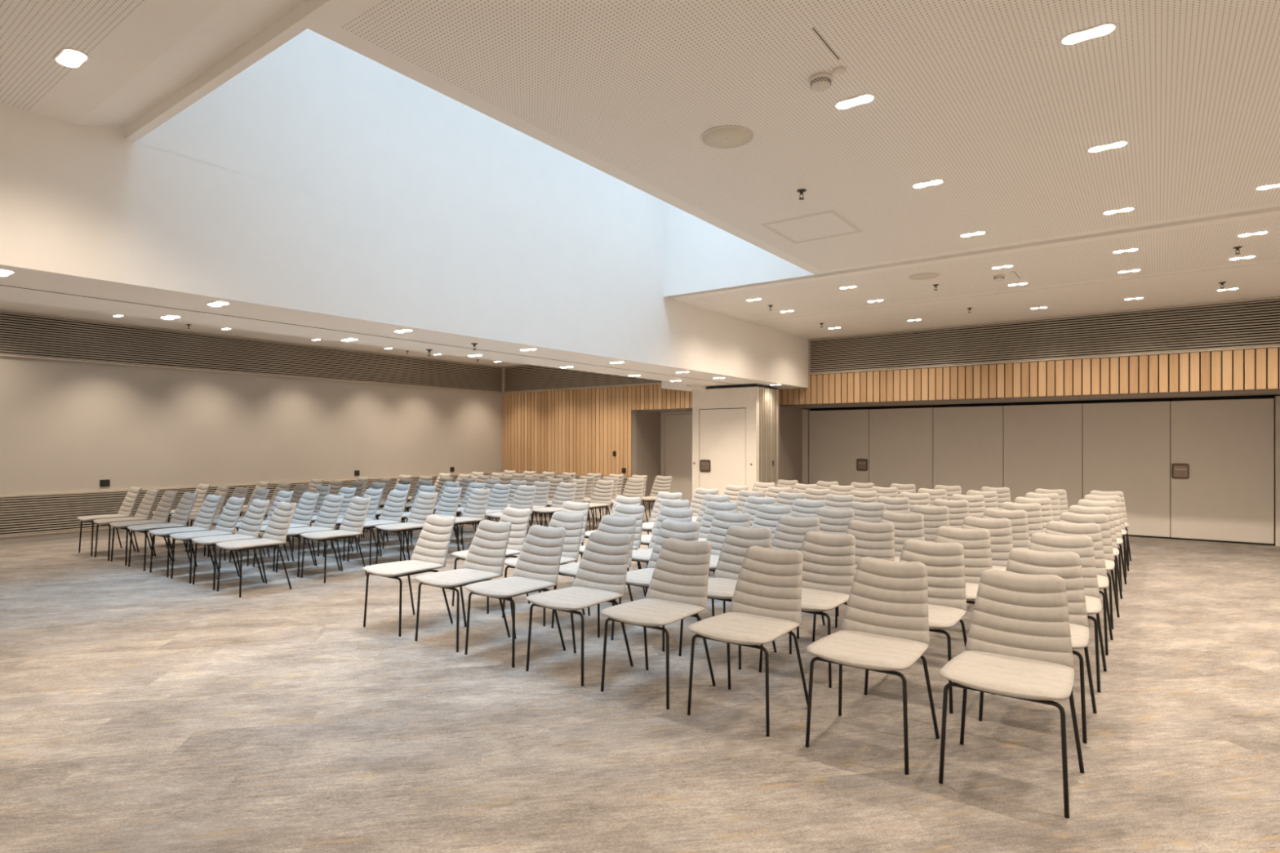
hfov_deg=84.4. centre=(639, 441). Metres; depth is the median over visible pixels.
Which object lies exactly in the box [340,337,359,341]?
recessed light
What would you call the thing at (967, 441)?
partition panel
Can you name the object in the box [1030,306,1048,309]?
recessed light
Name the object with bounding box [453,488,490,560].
chair
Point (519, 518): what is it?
chair
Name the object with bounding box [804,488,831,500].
chair
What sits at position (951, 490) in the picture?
chair
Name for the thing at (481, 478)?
chair
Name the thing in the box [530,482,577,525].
chair
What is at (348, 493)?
chair
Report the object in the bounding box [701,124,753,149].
ceiling speaker
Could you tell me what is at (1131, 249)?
recessed light
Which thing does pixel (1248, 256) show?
recessed light
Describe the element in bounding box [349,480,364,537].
chair
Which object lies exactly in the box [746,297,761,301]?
recessed light
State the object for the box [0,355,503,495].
wall
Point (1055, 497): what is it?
chair
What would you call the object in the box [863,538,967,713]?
chair
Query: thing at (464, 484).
chair
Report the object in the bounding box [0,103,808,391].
bulkhead
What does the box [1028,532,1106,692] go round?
chair
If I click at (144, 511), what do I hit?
chair
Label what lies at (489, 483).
chair
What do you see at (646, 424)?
wall
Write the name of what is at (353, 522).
chair
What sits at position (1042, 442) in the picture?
partition panel
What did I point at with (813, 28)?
ceiling slot
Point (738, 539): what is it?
chair
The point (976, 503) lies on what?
chair
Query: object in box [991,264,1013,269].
recessed light
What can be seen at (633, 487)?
chair
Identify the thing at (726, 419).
partition panel
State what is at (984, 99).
ceiling
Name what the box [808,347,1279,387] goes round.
wood slat paneling
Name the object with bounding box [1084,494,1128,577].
chair
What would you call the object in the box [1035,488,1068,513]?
chair
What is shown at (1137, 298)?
recessed light
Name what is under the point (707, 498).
chair
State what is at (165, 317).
recessed light
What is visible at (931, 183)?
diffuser
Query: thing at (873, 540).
chair
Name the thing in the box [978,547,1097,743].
chair
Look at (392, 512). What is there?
chair
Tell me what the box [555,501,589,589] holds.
chair
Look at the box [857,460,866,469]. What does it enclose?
door handle
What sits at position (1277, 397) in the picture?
trim
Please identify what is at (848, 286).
recessed light
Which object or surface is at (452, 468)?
wall socket
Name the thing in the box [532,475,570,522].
chair
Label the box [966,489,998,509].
chair
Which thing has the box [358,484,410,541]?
chair
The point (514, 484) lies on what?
chair
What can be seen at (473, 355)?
recessed light
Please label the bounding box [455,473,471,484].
chair
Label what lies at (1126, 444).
partition panel
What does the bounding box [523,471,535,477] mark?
chair
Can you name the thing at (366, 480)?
chair
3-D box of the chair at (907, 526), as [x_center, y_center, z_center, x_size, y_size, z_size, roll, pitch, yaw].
[2.035,0.998,5.678,0.498,0.809,0.626,0,0,36]
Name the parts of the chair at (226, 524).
leg, leg, seat, leg, backrest, leg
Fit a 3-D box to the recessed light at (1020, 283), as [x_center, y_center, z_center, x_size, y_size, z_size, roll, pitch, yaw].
[4.129,-1.714,7.712,0.205,0.011,0.098,0,0,36]
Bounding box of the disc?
[832,66,846,75]
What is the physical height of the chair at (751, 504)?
0.809 m
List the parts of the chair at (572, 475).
backrest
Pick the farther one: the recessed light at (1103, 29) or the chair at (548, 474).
the chair at (548, 474)
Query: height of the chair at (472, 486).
0.809 m
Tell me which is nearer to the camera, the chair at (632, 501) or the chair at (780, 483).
the chair at (632, 501)
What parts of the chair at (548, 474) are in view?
backrest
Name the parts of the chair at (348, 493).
leg, seat, backrest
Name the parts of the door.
frame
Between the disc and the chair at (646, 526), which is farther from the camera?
the chair at (646, 526)
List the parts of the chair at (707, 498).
backrest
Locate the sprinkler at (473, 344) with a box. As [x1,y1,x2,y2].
[471,342,477,350]
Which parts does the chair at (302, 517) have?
leg, leg, seat, leg, backrest, leg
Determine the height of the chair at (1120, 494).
0.809 m
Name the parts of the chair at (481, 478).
backrest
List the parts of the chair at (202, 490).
seat, backrest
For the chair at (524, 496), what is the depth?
9.46 m
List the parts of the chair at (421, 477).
backrest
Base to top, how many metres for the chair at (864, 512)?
0.809 m
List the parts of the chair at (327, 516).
leg, leg, seat, leg, backrest, leg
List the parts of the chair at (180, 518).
leg, leg, seat, leg, backrest, leg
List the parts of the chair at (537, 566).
leg, leg, seat frame, seat, leg, backrest, leg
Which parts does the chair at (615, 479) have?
seat, backrest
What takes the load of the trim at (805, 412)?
attached to the wall at (646, 424)
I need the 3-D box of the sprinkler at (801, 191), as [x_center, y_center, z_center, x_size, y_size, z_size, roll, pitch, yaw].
[1.108,-1.690,4.837,0.064,0.061,0.064,0,0,36]
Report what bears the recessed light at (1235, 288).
in the ceiling
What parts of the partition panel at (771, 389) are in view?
panel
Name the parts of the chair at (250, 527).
leg, leg, seat, leg, backrest, leg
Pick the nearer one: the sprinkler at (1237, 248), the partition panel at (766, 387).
the sprinkler at (1237, 248)
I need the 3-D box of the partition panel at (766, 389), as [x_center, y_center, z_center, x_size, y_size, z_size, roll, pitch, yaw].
[1.579,0.250,11.629,1.164,2.260,0.071,0,0,36]
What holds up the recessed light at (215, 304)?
in the ceiling
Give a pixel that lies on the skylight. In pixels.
(315, 115)
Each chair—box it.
[77,486,142,555]
[93,488,159,560]
[109,489,177,565]
[126,492,197,570]
[148,493,222,577]
[151,483,210,545]
[168,496,244,583]
[170,484,230,548]
[188,486,248,555]
[191,498,269,590]
[207,488,269,560]
[215,501,296,597]
[222,480,270,511]
[229,490,293,566]
[240,482,291,539]
[253,492,319,571]
[264,483,309,548]
[275,484,330,551]
[275,493,344,577]
[299,486,356,556]
[300,496,371,582]
[307,478,324,493]
[310,480,343,529]
[323,488,382,560]
[333,482,385,544]
[346,489,408,565]
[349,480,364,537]
[355,476,369,497]
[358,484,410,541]
[362,514,455,636]
[363,477,391,532]
[366,478,412,532]
[374,491,437,564]
[382,484,435,551]
[385,480,432,537]
[387,475,411,510]
[406,475,432,522]
[406,486,462,552]
[410,480,459,537]
[412,472,450,494]
[414,520,511,652]
[435,476,453,499]
[435,477,475,528]
[451,506,531,613]
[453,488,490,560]
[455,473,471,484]
[456,482,484,544]
[457,478,500,532]
[460,483,511,545]
[464,524,565,667]
[468,475,491,524]
[471,471,484,481]
[471,475,512,524]
[482,480,526,520]
[484,484,536,527]
[490,472,504,479]
[497,476,538,524]
[502,511,585,626]
[503,470,515,476]
[507,480,550,534]
[511,472,525,480]
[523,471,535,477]
[525,530,633,686]
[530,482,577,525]
[532,473,546,515]
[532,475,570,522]
[536,471,555,515]
[538,477,562,525]
[540,472,575,516]
[544,478,586,531]
[551,515,635,637]
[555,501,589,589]
[573,504,645,605]
[578,475,595,524]
[580,495,641,568]
[583,476,618,524]
[586,473,601,518]
[586,474,623,520]
[588,480,613,530]
[600,537,715,709]
[604,477,644,522]
[610,475,648,522]
[610,519,699,651]
[618,506,693,604]
[626,498,689,571]
[641,491,682,546]
[642,475,672,517]
[678,524,777,669]
[687,546,808,737]
[689,488,718,521]
[695,493,730,576]
[697,501,737,574]
[706,511,750,613]
[723,484,748,502]
[735,489,764,513]
[742,496,775,528]
[751,481,775,497]
[751,504,791,546]
[759,531,855,688]
[764,486,791,501]
[770,515,825,638]
[775,479,798,492]
[775,491,805,506]
[791,483,817,493]
[791,498,825,517]
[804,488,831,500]
[805,556,939,774]
[812,520,894,641]
[815,507,854,616]
[816,480,838,488]
[823,493,854,510]
[829,484,854,495]
[848,489,877,502]
[849,501,885,522]
[850,482,874,491]
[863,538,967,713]
[871,486,897,497]
[875,496,909,513]
[880,511,924,561]
[889,483,915,497]
[898,492,929,511]
[909,504,949,542]
[917,488,946,506]
[932,498,968,528]
[933,484,961,500]
[933,525,992,604]
[938,568,1084,817]
[951,493,985,518]
[961,515,1013,571]
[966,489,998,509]
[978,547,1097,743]
[980,486,1010,509]
[982,508,1029,549]
[1000,502,1044,542]
[1014,496,1053,533]
[1025,492,1061,521]
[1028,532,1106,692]
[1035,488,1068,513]
[1044,520,1113,655]
[1059,511,1119,629]
[1068,505,1122,604]
[1077,499,1126,591]
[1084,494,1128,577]
[1089,490,1131,564]
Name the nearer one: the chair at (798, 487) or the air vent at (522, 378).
the chair at (798, 487)
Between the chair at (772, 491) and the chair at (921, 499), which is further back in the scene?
the chair at (772, 491)
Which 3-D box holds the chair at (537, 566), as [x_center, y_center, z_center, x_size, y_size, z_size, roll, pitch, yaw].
[-0.808,0.998,4.723,0.498,0.809,0.626,0,0,36]
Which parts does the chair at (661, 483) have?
seat, backrest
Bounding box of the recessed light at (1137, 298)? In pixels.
[1124,297,1144,300]
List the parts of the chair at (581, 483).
seat, backrest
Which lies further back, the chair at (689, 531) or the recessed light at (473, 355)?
the recessed light at (473, 355)
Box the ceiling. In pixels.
[0,0,1279,366]
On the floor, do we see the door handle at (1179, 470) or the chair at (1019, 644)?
the chair at (1019, 644)
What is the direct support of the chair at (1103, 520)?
on the floor
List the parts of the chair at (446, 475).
backrest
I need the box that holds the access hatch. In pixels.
[760,209,862,244]
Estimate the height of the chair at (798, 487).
0.809 m
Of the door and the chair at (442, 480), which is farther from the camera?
the door
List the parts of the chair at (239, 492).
leg, seat, backrest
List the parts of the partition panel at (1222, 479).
handle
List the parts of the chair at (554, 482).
backrest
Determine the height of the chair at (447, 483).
0.809 m
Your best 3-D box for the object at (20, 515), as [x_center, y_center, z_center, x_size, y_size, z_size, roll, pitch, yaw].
[-7.377,0.982,10.525,0.044,0.544,14.225,0,0,36]
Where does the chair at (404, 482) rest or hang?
on the floor
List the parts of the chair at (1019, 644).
leg, leg, seat frame, seat, backrest, leg, leg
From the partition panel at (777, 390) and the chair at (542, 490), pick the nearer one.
the chair at (542, 490)
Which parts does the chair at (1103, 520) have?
backrest, seat, leg, leg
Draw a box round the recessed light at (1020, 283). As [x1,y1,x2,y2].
[1007,282,1028,285]
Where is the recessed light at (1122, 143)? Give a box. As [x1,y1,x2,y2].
[1086,140,1128,152]
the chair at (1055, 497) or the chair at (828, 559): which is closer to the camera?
the chair at (828, 559)
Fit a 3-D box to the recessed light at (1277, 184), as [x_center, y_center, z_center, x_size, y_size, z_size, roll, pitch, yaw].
[4.268,-1.714,4.744,0.205,0.011,0.098,0,0,36]
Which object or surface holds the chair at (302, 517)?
on the floor
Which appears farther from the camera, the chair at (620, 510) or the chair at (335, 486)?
the chair at (335, 486)
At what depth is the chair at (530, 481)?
11.78 m
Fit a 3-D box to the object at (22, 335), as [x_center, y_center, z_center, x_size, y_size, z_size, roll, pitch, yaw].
[-7.377,-1.415,10.525,0.044,0.601,14.225,0,0,36]
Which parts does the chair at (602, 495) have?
leg, leg, seat, backrest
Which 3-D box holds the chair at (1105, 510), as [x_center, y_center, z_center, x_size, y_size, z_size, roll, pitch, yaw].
[3.980,0.998,6.265,0.498,0.809,0.626,0,0,36]
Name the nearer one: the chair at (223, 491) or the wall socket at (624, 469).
the chair at (223, 491)
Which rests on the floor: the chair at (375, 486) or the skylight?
the chair at (375, 486)
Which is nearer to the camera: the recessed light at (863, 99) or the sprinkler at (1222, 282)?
the recessed light at (863, 99)
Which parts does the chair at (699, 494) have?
seat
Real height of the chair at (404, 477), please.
0.809 m
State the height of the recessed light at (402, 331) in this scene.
0.011 m
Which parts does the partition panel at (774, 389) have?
panel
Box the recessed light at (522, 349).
[519,348,537,351]
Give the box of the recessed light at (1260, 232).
[1236,231,1269,236]
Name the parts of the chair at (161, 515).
leg, leg, seat, leg, backrest, leg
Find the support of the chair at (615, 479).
on the floor
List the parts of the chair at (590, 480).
backrest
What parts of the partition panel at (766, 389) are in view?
panel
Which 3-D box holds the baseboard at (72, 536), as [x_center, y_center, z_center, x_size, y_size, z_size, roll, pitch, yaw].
[-7.373,1.329,10.550,0.022,0.142,14.270,0,0,36]
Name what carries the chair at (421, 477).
on the floor
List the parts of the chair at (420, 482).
seat, backrest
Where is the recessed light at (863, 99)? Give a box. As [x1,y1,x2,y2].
[834,93,875,110]
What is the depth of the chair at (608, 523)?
5.50 m
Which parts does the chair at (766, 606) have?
leg, seat frame, leg, seat, leg, backrest, leg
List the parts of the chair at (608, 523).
leg, seat, leg, backrest, leg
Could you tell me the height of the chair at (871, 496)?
0.809 m
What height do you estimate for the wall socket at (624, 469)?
0.100 m
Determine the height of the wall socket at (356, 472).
0.100 m
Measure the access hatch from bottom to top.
0.003 m
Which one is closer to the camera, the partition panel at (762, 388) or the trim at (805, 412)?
the partition panel at (762, 388)
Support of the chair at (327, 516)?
on the floor
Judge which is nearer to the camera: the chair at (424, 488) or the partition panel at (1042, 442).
the chair at (424, 488)
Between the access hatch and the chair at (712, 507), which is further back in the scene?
the chair at (712, 507)
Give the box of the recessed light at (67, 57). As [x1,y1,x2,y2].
[53,48,89,68]
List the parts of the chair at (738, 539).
leg, leg, seat, leg, backrest, leg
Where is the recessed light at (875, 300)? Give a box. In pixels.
[866,299,884,302]
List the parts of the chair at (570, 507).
backrest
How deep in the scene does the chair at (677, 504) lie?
7.19 m
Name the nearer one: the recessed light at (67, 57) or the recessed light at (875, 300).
the recessed light at (67, 57)
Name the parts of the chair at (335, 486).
backrest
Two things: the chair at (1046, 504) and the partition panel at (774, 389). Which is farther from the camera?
the partition panel at (774, 389)
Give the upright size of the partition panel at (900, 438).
1.993 m
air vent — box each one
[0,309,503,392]
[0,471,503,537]
[503,364,661,393]
[515,472,631,495]
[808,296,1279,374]
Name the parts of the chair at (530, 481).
backrest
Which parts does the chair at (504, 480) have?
backrest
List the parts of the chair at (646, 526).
seat, backrest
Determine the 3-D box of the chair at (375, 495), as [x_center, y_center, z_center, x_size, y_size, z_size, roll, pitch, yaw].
[-3.488,0.998,8.616,0.498,0.809,0.626,0,0,37]
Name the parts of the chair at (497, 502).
seat, backrest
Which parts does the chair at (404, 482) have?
seat, backrest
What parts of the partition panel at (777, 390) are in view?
panel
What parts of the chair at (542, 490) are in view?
seat, backrest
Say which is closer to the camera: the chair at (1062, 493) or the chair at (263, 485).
the chair at (1062, 493)
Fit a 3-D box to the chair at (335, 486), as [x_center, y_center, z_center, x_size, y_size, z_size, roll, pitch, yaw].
[-4.805,0.998,10.593,0.498,0.809,0.626,0,0,37]
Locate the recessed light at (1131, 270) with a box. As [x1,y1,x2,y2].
[1116,269,1141,273]
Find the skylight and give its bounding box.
[134,28,814,297]
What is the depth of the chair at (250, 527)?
7.04 m
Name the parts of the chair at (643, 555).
seat, backrest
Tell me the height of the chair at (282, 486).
0.809 m
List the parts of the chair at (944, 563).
leg, backrest, leg, seat, leg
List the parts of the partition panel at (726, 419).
handle, pass door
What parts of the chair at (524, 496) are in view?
seat, backrest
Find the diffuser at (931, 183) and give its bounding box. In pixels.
[912,180,942,187]
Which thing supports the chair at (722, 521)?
on the floor
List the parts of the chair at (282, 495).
leg, seat, backrest, leg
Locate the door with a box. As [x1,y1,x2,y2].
[660,411,692,508]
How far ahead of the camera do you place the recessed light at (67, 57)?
3.16 m
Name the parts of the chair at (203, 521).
leg, leg, seat, leg, backrest, leg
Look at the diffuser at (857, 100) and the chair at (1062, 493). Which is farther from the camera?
the chair at (1062, 493)
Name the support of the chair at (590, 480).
on the floor
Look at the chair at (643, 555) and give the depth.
6.22 m
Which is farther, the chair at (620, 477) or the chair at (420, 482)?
the chair at (620, 477)
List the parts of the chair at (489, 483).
backrest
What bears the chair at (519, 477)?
on the floor
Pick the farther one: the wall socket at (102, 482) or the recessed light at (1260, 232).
the wall socket at (102, 482)
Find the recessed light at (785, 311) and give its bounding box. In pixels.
[779,310,794,312]
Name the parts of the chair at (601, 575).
leg, seat frame, leg, seat, leg, backrest, leg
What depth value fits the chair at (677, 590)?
4.12 m
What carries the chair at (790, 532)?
on the floor
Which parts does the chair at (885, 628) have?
leg, leg, seat frame, seat, backrest, leg, leg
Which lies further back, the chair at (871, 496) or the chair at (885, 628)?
the chair at (871, 496)
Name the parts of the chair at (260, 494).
seat, backrest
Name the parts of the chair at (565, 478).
backrest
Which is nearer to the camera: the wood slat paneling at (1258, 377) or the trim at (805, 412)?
the wood slat paneling at (1258, 377)
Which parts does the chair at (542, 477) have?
backrest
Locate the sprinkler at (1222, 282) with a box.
[1218,281,1226,288]
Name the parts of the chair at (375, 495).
leg, seat, leg, backrest, leg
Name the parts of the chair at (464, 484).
backrest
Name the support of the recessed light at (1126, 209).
in the ceiling
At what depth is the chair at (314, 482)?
11.17 m
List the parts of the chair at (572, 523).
leg, seat, leg, backrest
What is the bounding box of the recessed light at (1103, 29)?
[1059,22,1117,45]
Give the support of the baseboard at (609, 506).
attached to the wall at (646, 424)
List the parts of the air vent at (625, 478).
frame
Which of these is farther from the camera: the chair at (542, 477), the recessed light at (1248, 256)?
the chair at (542, 477)
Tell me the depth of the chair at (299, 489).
9.79 m
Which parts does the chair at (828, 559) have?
leg, leg, leg, seat, backrest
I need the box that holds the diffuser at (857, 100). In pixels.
[835,95,873,106]
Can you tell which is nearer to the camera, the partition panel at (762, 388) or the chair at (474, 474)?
the partition panel at (762, 388)
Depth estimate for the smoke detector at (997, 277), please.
7.30 m
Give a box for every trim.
[631,384,692,409]
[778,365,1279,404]
[779,388,1279,406]
[802,409,809,484]
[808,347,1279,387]
[1274,395,1279,546]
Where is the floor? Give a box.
[0,506,1279,852]
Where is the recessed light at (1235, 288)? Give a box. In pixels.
[1216,287,1239,291]
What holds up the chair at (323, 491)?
on the floor
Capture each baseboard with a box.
[0,505,458,548]
[596,504,613,510]
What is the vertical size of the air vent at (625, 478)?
0.544 m
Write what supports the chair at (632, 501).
on the floor
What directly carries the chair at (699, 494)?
on the floor
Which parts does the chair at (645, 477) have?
backrest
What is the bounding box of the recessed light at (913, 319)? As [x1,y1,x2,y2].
[906,319,921,321]
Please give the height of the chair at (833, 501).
0.809 m
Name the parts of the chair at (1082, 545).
backrest, seat, leg, leg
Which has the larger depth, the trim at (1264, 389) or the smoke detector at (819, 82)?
the trim at (1264, 389)
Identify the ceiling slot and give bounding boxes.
[812,27,839,59]
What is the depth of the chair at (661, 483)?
12.11 m
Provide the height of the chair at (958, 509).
0.809 m
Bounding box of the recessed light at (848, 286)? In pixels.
[839,285,857,288]
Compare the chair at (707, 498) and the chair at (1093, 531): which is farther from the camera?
the chair at (707, 498)
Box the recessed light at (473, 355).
[466,354,483,356]
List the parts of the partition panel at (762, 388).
panel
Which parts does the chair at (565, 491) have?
seat, backrest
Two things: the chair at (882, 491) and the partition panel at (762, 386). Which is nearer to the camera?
the chair at (882, 491)
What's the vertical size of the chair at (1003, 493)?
0.809 m
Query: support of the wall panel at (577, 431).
attached to the wall at (646, 424)
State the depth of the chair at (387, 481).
11.37 m
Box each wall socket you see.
[99,479,110,486]
[354,470,359,475]
[450,466,454,471]
[622,467,626,472]
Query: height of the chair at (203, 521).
0.809 m
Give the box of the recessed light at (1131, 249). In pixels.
[1111,248,1139,253]
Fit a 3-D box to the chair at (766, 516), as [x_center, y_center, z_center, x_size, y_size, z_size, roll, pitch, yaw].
[1.101,0.998,6.369,0.498,0.809,0.626,0,0,35]
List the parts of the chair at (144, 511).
leg, leg, seat, leg, backrest, leg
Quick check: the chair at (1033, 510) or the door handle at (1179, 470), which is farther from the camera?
the door handle at (1179, 470)
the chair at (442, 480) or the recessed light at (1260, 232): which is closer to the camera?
the recessed light at (1260, 232)
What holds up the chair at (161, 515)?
on the floor
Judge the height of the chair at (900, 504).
0.809 m
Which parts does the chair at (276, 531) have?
leg, leg, seat frame, seat, leg, backrest, leg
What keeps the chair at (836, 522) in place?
on the floor
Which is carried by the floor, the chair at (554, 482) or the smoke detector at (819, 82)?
the chair at (554, 482)
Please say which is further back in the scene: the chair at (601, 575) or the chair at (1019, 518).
the chair at (1019, 518)
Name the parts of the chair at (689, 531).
leg, seat frame, seat, leg, backrest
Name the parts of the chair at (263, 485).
seat, backrest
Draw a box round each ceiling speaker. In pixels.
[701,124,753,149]
[908,272,939,279]
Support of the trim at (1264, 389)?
attached to the wall at (646, 424)
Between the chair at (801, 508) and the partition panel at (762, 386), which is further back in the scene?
the partition panel at (762, 386)
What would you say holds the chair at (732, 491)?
on the floor
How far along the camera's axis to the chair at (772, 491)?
9.23 m
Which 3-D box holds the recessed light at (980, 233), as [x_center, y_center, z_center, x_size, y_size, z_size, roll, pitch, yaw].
[2.761,-1.714,5.851,0.205,0.011,0.098,0,0,36]
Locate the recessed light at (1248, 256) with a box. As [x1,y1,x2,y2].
[1227,255,1256,260]
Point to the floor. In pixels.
(141, 711)
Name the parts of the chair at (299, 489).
backrest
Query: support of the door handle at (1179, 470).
on the partition panel at (1222, 479)
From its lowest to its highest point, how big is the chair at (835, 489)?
0.809 m
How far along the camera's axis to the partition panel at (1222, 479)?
9.77 m
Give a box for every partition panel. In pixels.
[692,384,759,497]
[758,385,760,482]
[759,385,764,482]
[761,386,765,482]
[764,386,768,483]
[766,386,770,482]
[768,386,773,482]
[771,387,776,486]
[774,387,779,484]
[808,408,869,485]
[868,406,933,493]
[932,404,1003,495]
[1003,402,1082,508]
[1082,400,1170,538]
[1169,396,1275,545]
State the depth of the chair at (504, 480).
12.13 m
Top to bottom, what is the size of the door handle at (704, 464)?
0.140 m
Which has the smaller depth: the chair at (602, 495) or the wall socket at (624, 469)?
the chair at (602, 495)
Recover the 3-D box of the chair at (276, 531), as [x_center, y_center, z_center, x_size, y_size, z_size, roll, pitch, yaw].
[-3.609,0.998,6.676,0.498,0.809,0.626,0,0,36]
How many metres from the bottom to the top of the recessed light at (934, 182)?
0.011 m
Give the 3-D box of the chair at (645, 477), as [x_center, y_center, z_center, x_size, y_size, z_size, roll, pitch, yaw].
[-0.168,0.998,12.249,0.498,0.809,0.626,0,0,37]
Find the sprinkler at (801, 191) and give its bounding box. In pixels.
[796,188,806,199]
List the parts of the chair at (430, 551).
leg, leg, seat frame, seat, leg, backrest, leg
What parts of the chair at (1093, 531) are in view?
backrest, seat, leg, leg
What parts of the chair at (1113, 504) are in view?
backrest, seat, leg, leg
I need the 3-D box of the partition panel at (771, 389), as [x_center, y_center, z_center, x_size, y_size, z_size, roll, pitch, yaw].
[1.687,0.250,11.766,1.174,2.260,0.071,0,0,36]
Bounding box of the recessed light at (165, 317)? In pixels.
[159,315,182,319]
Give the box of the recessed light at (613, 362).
[608,361,625,364]
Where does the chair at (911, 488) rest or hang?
on the floor
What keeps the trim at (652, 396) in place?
attached to the wall at (646, 424)
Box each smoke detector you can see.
[808,72,832,91]
[993,274,1004,280]
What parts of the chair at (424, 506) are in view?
leg, leg, seat, seat frame, leg, backrest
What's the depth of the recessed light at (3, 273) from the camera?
3.73 m
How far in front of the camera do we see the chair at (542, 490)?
10.39 m
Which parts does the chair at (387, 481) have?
backrest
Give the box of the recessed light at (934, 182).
[911,178,944,188]
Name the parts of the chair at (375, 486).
backrest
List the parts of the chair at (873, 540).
leg, leg, backrest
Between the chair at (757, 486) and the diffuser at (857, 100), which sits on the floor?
the chair at (757, 486)
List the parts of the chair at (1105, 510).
backrest, seat, leg, leg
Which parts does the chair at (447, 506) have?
leg, seat, backrest, leg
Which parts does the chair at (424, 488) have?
leg, leg, seat, backrest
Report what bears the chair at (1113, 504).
on the floor
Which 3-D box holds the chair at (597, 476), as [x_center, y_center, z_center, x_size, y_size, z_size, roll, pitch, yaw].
[-1.010,0.998,12.901,0.498,0.809,0.626,0,0,37]
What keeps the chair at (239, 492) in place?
on the floor
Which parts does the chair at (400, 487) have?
seat, backrest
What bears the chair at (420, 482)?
on the floor
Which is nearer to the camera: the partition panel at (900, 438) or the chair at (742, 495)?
the chair at (742, 495)
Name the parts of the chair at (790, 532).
backrest, leg, leg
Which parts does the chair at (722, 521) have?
seat, leg, backrest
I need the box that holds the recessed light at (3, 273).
[0,268,15,276]
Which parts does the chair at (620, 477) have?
backrest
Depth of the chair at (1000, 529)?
5.40 m
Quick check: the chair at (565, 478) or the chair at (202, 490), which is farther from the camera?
the chair at (565, 478)
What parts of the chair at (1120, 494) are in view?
backrest, leg, leg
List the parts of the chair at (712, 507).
seat, backrest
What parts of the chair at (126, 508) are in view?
leg, leg, seat, leg, backrest, leg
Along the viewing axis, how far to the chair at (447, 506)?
9.10 m
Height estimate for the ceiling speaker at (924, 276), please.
0.009 m
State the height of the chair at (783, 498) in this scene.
0.809 m
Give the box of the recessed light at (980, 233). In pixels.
[960,231,986,237]
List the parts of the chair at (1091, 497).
backrest, seat, leg, leg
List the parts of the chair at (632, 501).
seat, backrest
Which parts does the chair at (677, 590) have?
leg, seat frame, leg, seat, leg, backrest, leg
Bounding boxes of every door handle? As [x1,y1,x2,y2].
[701,461,709,470]
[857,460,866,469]
[1173,465,1187,476]
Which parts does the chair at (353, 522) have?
leg, leg, seat frame, seat, leg, backrest, leg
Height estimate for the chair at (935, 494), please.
0.809 m
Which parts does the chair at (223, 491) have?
seat, backrest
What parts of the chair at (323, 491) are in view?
leg, backrest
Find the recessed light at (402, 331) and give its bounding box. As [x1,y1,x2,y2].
[392,328,413,333]
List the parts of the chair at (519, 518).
leg, seat, leg, backrest, leg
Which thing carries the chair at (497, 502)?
on the floor
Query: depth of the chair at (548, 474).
13.74 m
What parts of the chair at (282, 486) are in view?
seat, backrest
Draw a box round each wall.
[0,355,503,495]
[506,346,1279,545]
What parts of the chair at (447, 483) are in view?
backrest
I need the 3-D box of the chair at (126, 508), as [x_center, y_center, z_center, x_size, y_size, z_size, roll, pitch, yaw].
[-6.720,0.998,8.963,0.498,0.809,0.626,0,0,36]
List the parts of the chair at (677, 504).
seat, backrest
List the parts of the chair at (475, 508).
leg, leg, seat frame, seat, backrest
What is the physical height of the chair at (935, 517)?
0.809 m
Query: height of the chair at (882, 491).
0.809 m
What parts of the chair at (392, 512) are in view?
leg, leg, leg, seat, backrest, leg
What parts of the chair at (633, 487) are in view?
backrest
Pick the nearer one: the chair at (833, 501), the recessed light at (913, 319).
the chair at (833, 501)
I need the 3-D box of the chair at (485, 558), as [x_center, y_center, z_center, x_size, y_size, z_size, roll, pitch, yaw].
[-1.236,0.998,5.038,0.498,0.809,0.626,0,0,36]
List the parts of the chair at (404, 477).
backrest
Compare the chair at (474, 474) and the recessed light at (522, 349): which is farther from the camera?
the chair at (474, 474)
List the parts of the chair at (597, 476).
backrest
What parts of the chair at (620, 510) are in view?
seat, backrest, leg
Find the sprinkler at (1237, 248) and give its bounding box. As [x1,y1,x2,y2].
[1233,246,1242,254]
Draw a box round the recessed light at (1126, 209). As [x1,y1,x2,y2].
[1102,207,1135,214]
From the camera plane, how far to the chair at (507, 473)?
14.46 m
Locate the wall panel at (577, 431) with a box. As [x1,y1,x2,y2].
[502,386,631,476]
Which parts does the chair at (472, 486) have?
leg, seat, backrest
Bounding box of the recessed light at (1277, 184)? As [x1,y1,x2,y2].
[1254,182,1279,190]
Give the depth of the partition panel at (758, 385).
11.08 m
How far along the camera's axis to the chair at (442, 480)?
11.81 m
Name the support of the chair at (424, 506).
on the floor
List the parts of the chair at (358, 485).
backrest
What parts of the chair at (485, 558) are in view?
leg, leg, seat frame, seat, leg, backrest, leg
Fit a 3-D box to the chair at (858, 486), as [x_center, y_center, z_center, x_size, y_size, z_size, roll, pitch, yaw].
[3.060,0.998,9.981,0.498,0.809,0.626,0,0,35]
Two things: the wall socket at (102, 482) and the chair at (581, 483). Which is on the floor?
the chair at (581, 483)
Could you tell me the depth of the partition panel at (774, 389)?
11.50 m
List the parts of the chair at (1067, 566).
leg, backrest, seat, leg, leg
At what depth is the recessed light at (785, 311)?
9.31 m
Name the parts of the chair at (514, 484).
backrest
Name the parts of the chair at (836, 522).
backrest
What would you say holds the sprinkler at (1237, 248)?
attached to the ceiling
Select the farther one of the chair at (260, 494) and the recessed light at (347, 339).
the chair at (260, 494)
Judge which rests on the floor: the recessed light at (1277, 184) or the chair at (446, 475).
the chair at (446, 475)
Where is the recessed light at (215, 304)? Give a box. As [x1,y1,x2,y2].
[205,301,230,306]

